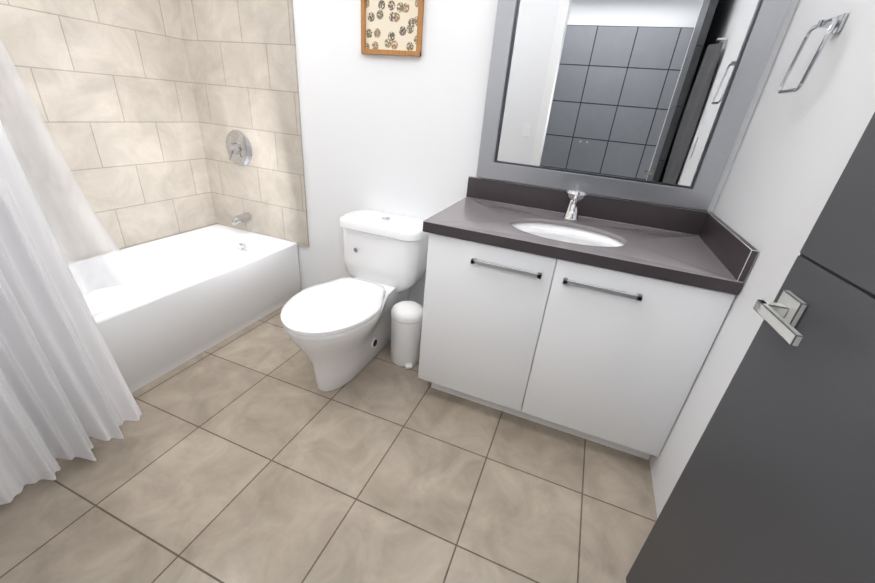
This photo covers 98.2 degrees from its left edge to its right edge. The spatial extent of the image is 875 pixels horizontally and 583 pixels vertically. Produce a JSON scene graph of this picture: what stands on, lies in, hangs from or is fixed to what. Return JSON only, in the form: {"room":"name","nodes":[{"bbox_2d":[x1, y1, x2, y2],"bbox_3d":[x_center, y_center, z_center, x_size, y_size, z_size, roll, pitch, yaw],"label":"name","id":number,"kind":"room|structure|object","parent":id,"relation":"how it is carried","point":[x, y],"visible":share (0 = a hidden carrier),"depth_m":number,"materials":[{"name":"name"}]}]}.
{"room":"bathroom","nodes":[
{"label":"bathroom","id":0,"kind":"room"},
{"bbox_2d":[0,0,216,262],"bbox_3d":[-2.049,-0.936,1.669,0.120,2.600,2.300,14,27,17],"label":"wall","id":1,"kind":"structure","parent":0,"point":[108,85],"depth_m":2.15,"materials":[{"name":"tile"}]},
{"bbox_2d":[177,0,308,247],"bbox_3d":[-1.206,-1.393,2.307,0.850,2.200,0.013,14,27,17],"label":"wall tile","id":2,"kind":"structure","parent":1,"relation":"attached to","point":[241,58],"depth_m":2.40,"materials":[{"name":"beige tile"}]},
{"bbox_2d":[226,130,251,165],"bbox_3d":[-1.348,-0.948,2.513,0.224,0.224,0.078,14,27,17],"label":"shower valve","id":3,"kind":"object","parent":2,"relation":"attached to","point":[238,147],"visible":1,"depth_m":2.51,"materials":[{"name":"silver metal"}]},
{"bbox_2d":[232,212,251,224],"bbox_3d":[-1.398,-0.519,2.693,0.060,0.065,0.135,14,27,17],"label":"tub spout","id":4,"kind":"object","parent":2,"relation":"attached to","point":[240,218],"visible":1,"depth_m":2.68,"materials":[{"name":"silver metal"}]},
{"bbox_2d":[0,305,656,582],"bbox_3d":[-0.666,0.647,1.779,3.350,0.100,2.300,14,27,17],"label":"floor","id":5,"kind":"structure","parent":0,"point":[252,453],"depth_m":1.47,"materials":[{"name":"tile"}]},
{"bbox_2d":[68,224,300,392],"bbox_3d":[-1.730,0.140,2.019,0.755,0.420,2.044,14,27,17],"label":"bathtub","id":6,"kind":"object","parent":5,"relation":"on","point":[179,299],"visible":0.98,"depth_m":2.25,"materials":[{"name":"white ceramic"}]},
{"bbox_2d":[280,209,428,391],"bbox_3d":[-0.426,0.048,2.058,0.553,0.770,0.956,14,27,17],"label":"toilet","id":7,"kind":"object","parent":5,"relation":"on","point":[338,331],"visible":0.88,"depth_m":2.02,"materials":[{"name":"white ceramic"}]},
{"bbox_2d":[390,301,422,368],"bbox_3d":[-0.179,0.236,2.186,0.192,0.362,0.201,14,27,17],"label":"trash bin","id":8,"kind":"object","parent":5,"relation":"on","point":[406,322],"visible":0.9,"depth_m":2.11,"materials":[{"name":"white plastic"}]},
{"bbox_2d":[418,176,758,459],"bbox_3d":[0.549,0.072,1.833,1.151,1.086,0.628,14,27,17],"label":"bathroom vanity","id":9,"kind":"object","parent":5,"relation":"on","point":[599,319],"visible":1,"depth_m":1.59,"materials":[{"name":"white wood"}]},
{"bbox_2d":[293,0,798,305],"bbox_3d":[-0.158,-0.969,2.099,3.350,2.600,0.154,14,27,17],"label":"wall","id":10,"kind":"structure","parent":0,"point":[648,101],"depth_m":1.80,"materials":[{"name":"white paint"}]},
{"bbox_2d":[361,0,423,56],"bbox_3d":[-0.225,-1.422,1.859,0.340,0.450,0.022,14,27,17],"label":"picture frame","id":11,"kind":"object","parent":10,"relation":"attached to","point":[392,27],"visible":0.98,"depth_m":1.91,"materials":[{"name":"beige paper"}]},
{"bbox_2d":[649,0,874,518],"bbox_3d":[0.920,-0.164,0.657,0.120,2.600,2.180,14,27,17],"label":"wall","id":12,"kind":"structure","parent":0,"point":[796,149],"depth_m":1.18,"materials":[{"name":"white paint"}]},
{"bbox_2d":[626,112,874,582],"bbox_3d":[0.583,0.085,0.342,0.100,2.350,0.931,12,27,13],"label":"door","id":13,"kind":"structure","parent":12,"relation":"in","point":[775,483],"depth_m":0.67,"materials":[{"name":"grey paint"}]},
{"bbox_2d":[778,13,848,93],"bbox_3d":[1.097,-0.688,1.105,0.059,0.198,0.161,14,27,17],"label":"towel ring","id":14,"kind":"object","parent":12,"relation":"attached to","point":[834,25],"visible":1,"depth_m":1.07,"materials":[{"name":"silver metal"}]},
{"bbox_3d":[-0.953,-0.149,0.268,3.110,2.600,0.130,14,27,17],"label":"wall","id":15,"kind":"structure","parent":0,"visible":0},
{"bbox_2d":[821,162,847,210],"bbox_3d":[0.942,-0.237,0.880,0.006,0.120,0.070,14,27,17],"label":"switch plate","id":16,"kind":"object","parent":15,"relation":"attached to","point":[834,186],"visible":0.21,"depth_m":0.89,"materials":[{"name":"white plastic"}]},
{"bbox_3d":[-1.123,-1.611,0.964,0.048,0.048,2.034,14,27,17],"label":"curtain rod","id":17,"kind":"object","parent":15,"relation":"attached to","visible":0},
{"bbox_2d":[0,38,141,504],"bbox_3d":[-1.419,-0.447,1.079,0.501,2.276,1.071,14,27,17],"label":"shower curtain","id":18,"kind":"object","parent":17,"relation":"hanging from","point":[65,393],"visible":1,"depth_m":1.34,"materials":[{"name":"white fabric"}]}
]}

